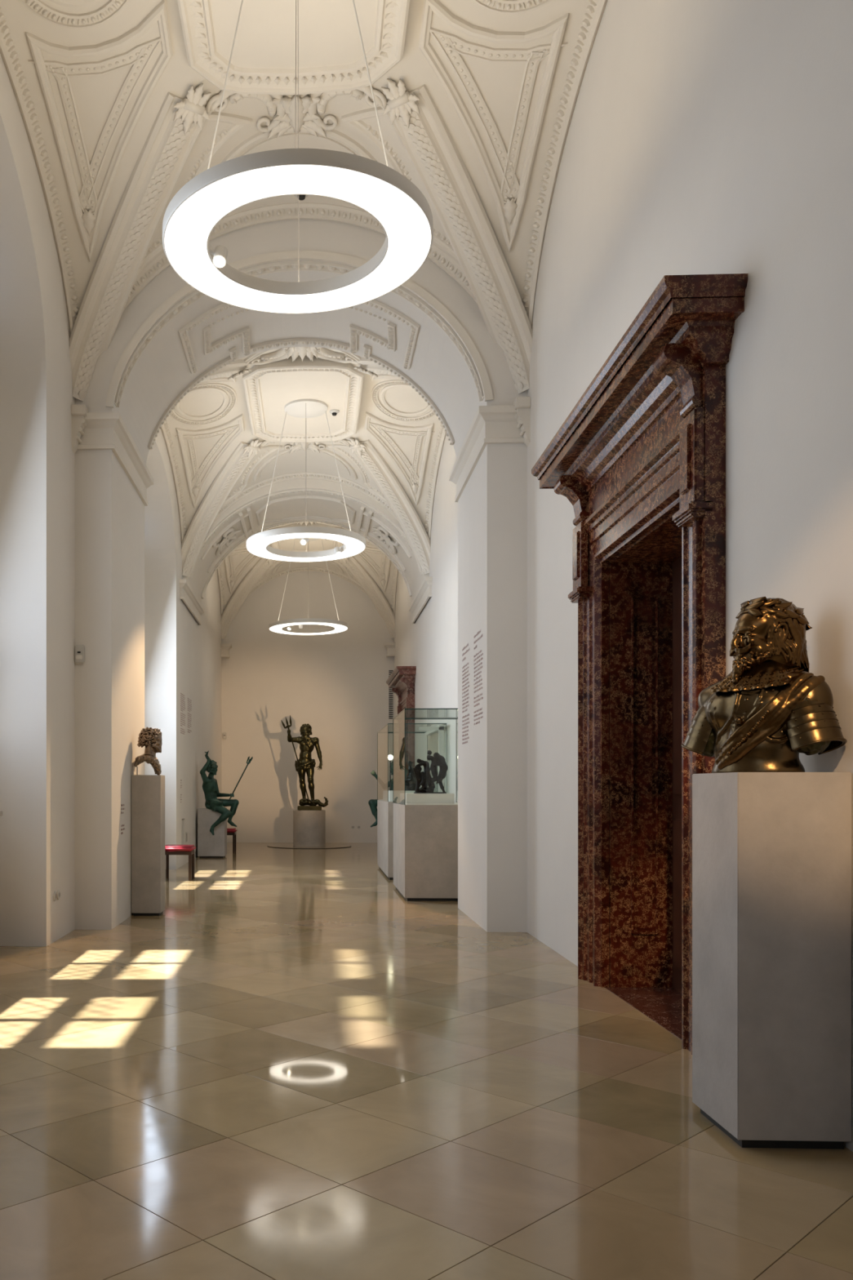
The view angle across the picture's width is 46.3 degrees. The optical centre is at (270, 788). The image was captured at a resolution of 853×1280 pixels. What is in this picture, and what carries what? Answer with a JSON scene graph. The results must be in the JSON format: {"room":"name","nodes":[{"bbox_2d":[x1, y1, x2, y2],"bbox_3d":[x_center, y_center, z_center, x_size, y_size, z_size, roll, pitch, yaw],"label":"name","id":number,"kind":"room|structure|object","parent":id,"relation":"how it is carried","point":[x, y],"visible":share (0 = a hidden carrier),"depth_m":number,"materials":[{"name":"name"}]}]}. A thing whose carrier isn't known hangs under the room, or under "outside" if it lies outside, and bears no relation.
{"room":"museum","nodes":[
{"label":"museum","id":0,"kind":"room"},
{"bbox_2d":[0,53,221,946],"bbox_3d":[-2.052,-2.225,9.649,0.560,7.150,27.500,0,0,2],"label":"wall","id":1,"kind":"structure","parent":0,"point":[182,655],"depth_m":8.03,"materials":[{"name":"paint"}]},
{"bbox_2d":[53,891,57,901],"bbox_3d":[-1.823,0.915,8.267,0.016,0.084,0.084,0,0,2],"label":"wall socket","id":2,"kind":"object","parent":1,"relation":"attached to","point":[55,895],"visible":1,"depth_m":8.24,"materials":[{"name":"grey plastic"}]},
{"bbox_2d":[56,889,60,899],"bbox_3d":[-1.819,0.915,8.377,0.016,0.084,0.084,0,0,2],"label":"wall socket","id":3,"kind":"object","parent":1,"relation":"attached to","point":[58,892],"visible":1,"depth_m":8.36,"materials":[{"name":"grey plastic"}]},
{"bbox_2d":[180,693,185,734],"bbox_3d":[-1.474,-1.245,16.434,0.001,0.669,0.608,0,0,2],"label":"wall text","id":4,"kind":"object","parent":1,"relation":"attached to","point":[180,693],"depth_m":16.37,"materials":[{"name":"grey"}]},
{"bbox_2d":[182,818,184,844],"bbox_3d":[-1.467,0.738,16.390,0.020,0.445,0.220,0,0,2],"label":"wall box","id":5,"kind":"object","parent":1,"relation":"attached to","point":[183,820],"visible":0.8,"depth_m":16.39,"materials":[{"name":"grey plastic"}]},
{"bbox_2d":[185,831,187,842],"bbox_3d":[-1.451,0.850,16.844,0.014,0.180,0.170,0,0,2],"label":"wall box","id":6,"kind":"object","parent":1,"relation":"attached to","point":[186,833],"visible":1,"depth_m":16.80,"materials":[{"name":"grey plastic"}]},
{"bbox_2d":[187,698,191,733],"bbox_3d":[-1.436,-1.279,17.325,0.001,0.601,0.592,0,0,2],"label":"wall text","id":7,"kind":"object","parent":1,"relation":"attached to","point":[188,699],"depth_m":17.29},
{"bbox_2d":[71,218,530,932],"bbox_3d":[0.296,-2.250,9.771,4.320,7.100,2.070,0,0,2],"label":"archway","id":8,"kind":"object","parent":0,"point":[428,331],"depth_m":8.97,"materials":[{"name":"paint"}]},
{"bbox_2d":[74,644,84,663],"bbox_3d":[-1.753,-1.230,8.951,0.088,0.168,0.048,0,0,2],"label":"detector","id":9,"kind":"object","parent":8,"relation":"attached to","point":[78,649],"visible":1,"depth_m":8.94,"materials":[{"name":"grey plastic"}]},
{"bbox_2d":[120,804,124,834],"bbox_3d":[-1.436,0.300,9.502,0.001,0.291,0.201,0,0,2],"label":"wall text","id":10,"kind":"object","parent":8,"relation":"attached to","point":[122,833],"depth_m":9.45,"materials":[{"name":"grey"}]},
{"bbox_2d":[462,644,469,744],"bbox_3d":[2.008,-0.964,10.026,0.001,1.008,0.473,0,0,2],"label":"wall text","id":11,"kind":"object","parent":8,"relation":"attached to","point":[467,651],"depth_m":10.09,"materials":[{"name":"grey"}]},
{"bbox_2d":[474,631,483,724],"bbox_3d":[1.974,-1.050,9.265,0.001,0.875,0.516,0,0,2],"label":"wall text","id":12,"kind":"object","parent":8,"relation":"attached to","point":[477,633],"depth_m":9.29,"materials":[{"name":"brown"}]},
{"bbox_2d":[0,0,607,404],"bbox_3d":[0.141,-4.470,6.168,4.412,2.100,5.804,0,0,2],"label":"ceiling","id":13,"kind":"structure","parent":0,"point":[118,101],"depth_m":7.47,"materials":[{"name":"paint"}]},
{"bbox_2d":[162,0,433,314],"bbox_3d":[0.166,-4.287,6.048,1.662,2.025,1.662,0,0,2],"label":"lamp","id":14,"kind":"object","parent":13,"relation":"hanging from","point":[403,212],"visible":1,"depth_m":5.77,"materials":[{"name":"beige plastic"}]},
{"bbox_2d":[164,164,431,312],"bbox_3d":[0.166,-3.344,6.048,1.640,0.001,1.640,0,0,2],"label":"diffuser","id":15,"kind":"object","parent":14,"relation":"attached to","point":[407,228],"depth_m":5.83,"materials":[{"name":"white plastic"}]},
{"bbox_2d":[294,195,308,199],"bbox_3d":[0.270,-5.162,8.496,0.140,0.055,0.140,0,0,2],"label":"smoke detector","id":16,"kind":"object","parent":13,"relation":"attached to","point":[300,197],"visible":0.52,"depth_m":8.50,"materials":[{"name":"grey plastic"}]},
{"bbox_2d":[160,346,446,577],"bbox_3d":[0.458,-4.470,13.493,4.406,2.100,6.033,0,0,2],"label":"ceiling","id":17,"kind":"structure","parent":0,"point":[222,439],"depth_m":14.60,"materials":[{"name":"paint"}]},
{"bbox_2d":[246,399,365,561],"bbox_3d":[0.494,-4.283,13.591,1.662,2.035,1.662,0,0,2],"label":"lamp","id":18,"kind":"object","parent":17,"relation":"hanging from","point":[354,544],"visible":1,"depth_m":13.42,"materials":[{"name":"beige plastic"}]},
{"bbox_2d":[247,533,364,561],"bbox_3d":[0.494,-3.344,13.591,1.640,0.001,1.640,0,0,2],"label":"diffuser","id":19,"kind":"object","parent":18,"relation":"attached to","point":[353,546],"depth_m":13.51,"materials":[{"name":"white plastic"}]},
{"bbox_2d":[329,408,339,416],"bbox_3d":[0.899,-5.272,13.724,0.140,0.055,0.140,0,0,2],"label":"smoke detector","id":20,"kind":"object","parent":17,"relation":"attached to","point":[334,412],"visible":1,"depth_m":13.69,"materials":[{"name":"grey plastic"}]},
{"bbox_2d":[178,478,432,657],"bbox_3d":[0.724,-4.455,19.585,4.220,2.690,7.405,0,0,2],"label":"arch","id":21,"kind":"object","parent":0,"point":[325,503],"depth_m":17.07,"materials":[{"name":"paint"}]},
{"bbox_2d":[200,521,412,643],"bbox_3d":[0.778,-4.470,20.836,4.405,2.100,5.255,0,0,2],"label":"ceiling","id":22,"kind":"structure","parent":0,"point":[241,572],"depth_m":22.50,"materials":[{"name":"paint"}]},
{"bbox_2d":[268,537,347,635],"bbox_3d":[0.795,-4.286,20.485,1.662,2.029,1.662,0,0,2],"label":"lamp","id":23,"kind":"object","parent":22,"relation":"hanging from","point":[279,626],"visible":0.86,"depth_m":20.30,"materials":[{"name":"beige plastic"}]},
{"bbox_2d":[269,622,347,635],"bbox_3d":[0.795,-3.344,20.485,1.640,0.001,1.640,0,0,2],"label":"diffuser","id":24,"kind":"object","parent":23,"relation":"attached to","point":[338,628],"depth_m":20.41,"materials":[{"name":"white plastic"}]},
{"bbox_2d":[221,571,394,842],"bbox_3d":[1.019,-2.225,23.378,5.800,7.150,0.200,0,0,2],"label":"wall","id":25,"kind":"structure","parent":0,"point":[335,684],"depth_m":23.29,"materials":[{"name":"paint"}]},
{"bbox_2d":[222,732,226,739],"bbox_3d":[-1.100,-1.250,23.346,0.088,0.168,0.048,0,0,2],"label":"detector","id":26,"kind":"object","parent":25,"relation":"attached to","point":[224,733],"visible":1,"depth_m":23.33,"materials":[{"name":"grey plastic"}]},
{"bbox_2d":[388,670,393,718],"bbox_3d":[2.863,-2.224,23.190,0.100,1.147,0.015,0,0,2],"label":"air vent","id":27,"kind":"object","parent":25,"relation":"in","point":[388,670],"visible":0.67,"depth_m":23.18,"materials":[{"name":"black"}]},
{"bbox_2d":[0,842,852,1279],"bbox_3d":[0.233,1.450,9.699,5.620,0.300,27.800,0,0,2],"label":"floor","id":28,"kind":"structure","parent":0,"point":[300,1067],"depth_m":3.91,"materials":[{"name":"beige tile"}]},
{"bbox_2d":[131,774,164,915],"bbox_3d":[-1.258,0.584,10.054,0.300,1.432,0.300,0,0,2],"label":"pedestal","id":29,"kind":"object","parent":28,"relation":"on","point":[148,791],"visible":1,"depth_m":9.91,"materials":[{"name":"paint"}]},
{"bbox_2d":[133,726,162,774],"bbox_3d":[-1.256,-0.383,10.054,0.267,0.502,0.336,0,0,2],"label":"bust","id":30,"kind":"object","parent":29,"relation":"on","point":[150,738],"visible":0.99,"depth_m":9.98,"materials":[{"name":"brown metal"}]},
{"bbox_2d":[164,844,195,880],"bbox_3d":[-1.304,1.056,13.835,0.450,0.488,0.430,0,0,2],"label":"stool","id":31,"kind":"object","parent":28,"relation":"on","point":[188,850],"visible":0.77,"depth_m":13.65,"materials":[{"name":"red leather"}]},
{"bbox_2d":[197,808,226,857],"bbox_3d":[-1.096,0.840,18.425,0.505,0.920,0.520,0,0,2],"label":"pedestal","id":32,"kind":"object","parent":28,"relation":"on","point":[209,846],"visible":0.92,"depth_m":18.17,"materials":[{"name":"paint"}]},
{"bbox_2d":[200,758,239,835],"bbox_3d":[-0.964,0.158,18.242,0.650,1.424,0.538,0,0,14],"label":"seated statue","id":33,"kind":"object","parent":32,"relation":"on","point":[210,785],"visible":0.99,"depth_m":18.20,"materials":[{"name":"green metal"}]},
{"bbox_2d":[204,750,209,759],"bbox_3d":[-1.175,-0.597,18.218,0.124,0.211,0.060,0,0,2],"label":"fish","id":34,"kind":"object","parent":33,"relation":"attached to","point":[206,753],"visible":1,"depth_m":18.20},
{"bbox_2d":[229,755,253,799],"bbox_3d":[-0.554,-0.190,18.262,0.443,0.814,0.036,0,0,2],"label":"trident","id":35,"kind":"object","parent":33,"relation":"attached to","point":[250,759],"visible":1,"depth_m":18.25},
{"bbox_2d":[226,827,237,853],"bbox_3d":[-0.910,1.056,19.583,0.455,0.488,0.450,0,0,2],"label":"stool","id":36,"kind":"object","parent":28,"relation":"on","point":[229,831],"visible":0.51,"depth_m":19.38,"materials":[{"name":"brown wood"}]},
{"bbox_2d":[266,809,351,848],"bbox_3d":[0.867,0.896,21.833,1.876,0.808,1.876,0,0,2],"label":"pedestal","id":37,"kind":"object","parent":28,"relation":"on","point":[308,826],"visible":0.91,"depth_m":21.52,"materials":[{"name":"concrete"}]},
{"bbox_2d":[287,723,328,810],"bbox_3d":[0.831,-0.471,21.766,0.912,1.927,0.537,0,0,2],"label":"statue","id":38,"kind":"object","parent":37,"relation":"on","point":[307,744],"visible":1,"depth_m":21.61,"materials":[{"name":"brown metal"}]},
{"bbox_2d":[280,715,308,799],"bbox_3d":[0.562,-0.675,21.581,0.642,1.877,0.151,0,0,-14],"label":"trident","id":39,"kind":"object","parent":38,"relation":"on","point":[287,726],"visible":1,"depth_m":21.55,"materials":[{"name":"brown metal"}]},
{"bbox_2d":[388,755,392,790],"bbox_3d":[2.015,0.370,16.428,0.240,1.861,0.240,0,0,2],"label":"spotlight","id":40,"kind":"object","parent":28,"relation":"on","point":[390,757],"visible":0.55,"depth_m":16.42,"materials":[{"name":"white metal"}]},
{"bbox_2d":[377,723,446,879],"bbox_3d":[2.122,0.193,14.927,0.827,2.215,2.297,0,0,2],"label":"display case","id":41,"kind":"object","parent":28,"relation":"on","point":[436,733],"visible":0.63,"depth_m":14.58,"materials":[{"name":"glass"}]},
{"bbox_2d":[388,790,414,800],"bbox_3d":[2.062,0.113,14.924,0.580,0.145,1.400,0,0,2],"label":"plinth","id":42,"kind":"object","parent":41,"relation":"on","point":[390,792],"visible":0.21,"depth_m":14.23,"materials":[{"name":"white paint"}]},
{"bbox_2d":[404,760,416,791],"bbox_3d":[2.133,-0.187,14.808,0.217,0.453,0.220,0,0,33],"label":"bronze group","id":43,"kind":"object","parent":41,"relation":"on","point":[410,780],"visible":0.84,"depth_m":14.77},
{"bbox_2d":[392,708,457,901],"bbox_3d":[1.993,0.193,12.010,0.832,2.215,1.637,0,0,2],"label":"display case","id":44,"kind":"object","parent":28,"relation":"on","point":[425,836],"visible":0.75,"depth_m":11.21,"materials":[{"name":"paint"}]},
{"bbox_2d":[413,758,431,793],"bbox_3d":[1.843,-0.146,11.771,0.226,0.420,0.211,0,0,19],"label":"bronze group","id":45,"kind":"object","parent":44,"relation":"on","point":[422,778],"visible":1,"depth_m":11.72},
{"bbox_2d":[404,793,454,804],"bbox_3d":[1.900,0.125,11.903,0.560,0.120,0.850,0,0,2],"label":"plinth","id":46,"kind":"object","parent":44,"relation":"on","point":[410,798],"visible":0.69,"depth_m":11.48,"materials":[{"name":"white paint"}]},
{"bbox_2d":[426,750,448,793],"bbox_3d":[2.009,-0.197,11.760,0.238,0.523,0.200,0,0,-42],"label":"bronze group","id":47,"kind":"object","parent":44,"relation":"on","point":[437,760],"visible":1,"depth_m":11.72},
{"bbox_2d":[692,772,851,1149],"bbox_3d":[1.888,0.622,3.709,0.400,1.357,0.425,0,0,2],"label":"pedestal","id":48,"kind":"object","parent":28,"relation":"on","point":[771,851],"visible":1,"depth_m":3.50,"materials":[{"name":"paint"}]},
{"bbox_2d":[681,596,847,773],"bbox_3d":[1.888,-0.389,3.752,0.346,0.662,0.625,0,0,-40],"label":"bust","id":49,"kind":"object","parent":48,"relation":"on","point":[770,709],"visible":0.98,"depth_m":3.64,"materials":[{"name":"brown metal"}]},
{"bbox_2d":[394,0,852,1151],"bbox_3d":[2.684,-2.100,9.442,0.680,7.400,27.500,0,0,2],"label":"wall","id":50,"kind":"structure","parent":0,"point":[704,136],"depth_m":4.66,"materials":[{"name":"paint"}]},
{"bbox_2d":[386,666,416,775],"bbox_3d":[2.829,-0.487,19.595,0.815,3.595,2.658,0,0,2],"label":"door surround","id":51,"kind":"object","parent":50,"relation":"attached to","point":[402,680],"visible":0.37,"depth_m":18.55,"materials":[{"name":"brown stone"}]},
{"bbox_2d":[531,273,747,1054],"bbox_3d":[2.221,-0.487,5.659,0.815,3.595,2.658,0,0,2],"label":"door surround","id":52,"kind":"object","parent":50,"relation":"attached to","point":[639,460],"visible":0.78,"depth_m":6.15,"materials":[{"name":"stone"}]},
{"bbox_3d":[2.313,0.840,18.277,0.530,0.920,0.520,0,0,2],"label":"pedestal","id":53,"kind":"object","parent":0,"visible":0},
{"bbox_2d":[368,761,408,827],"bbox_3d":[2.189,0.158,18.105,0.649,1.424,0.541,0,0,-10],"label":"seated statue","id":54,"kind":"object","parent":53,"relation":"on","point":[372,803],"visible":0.15,"depth_m":18.20,"materials":[{"name":"green metal"}]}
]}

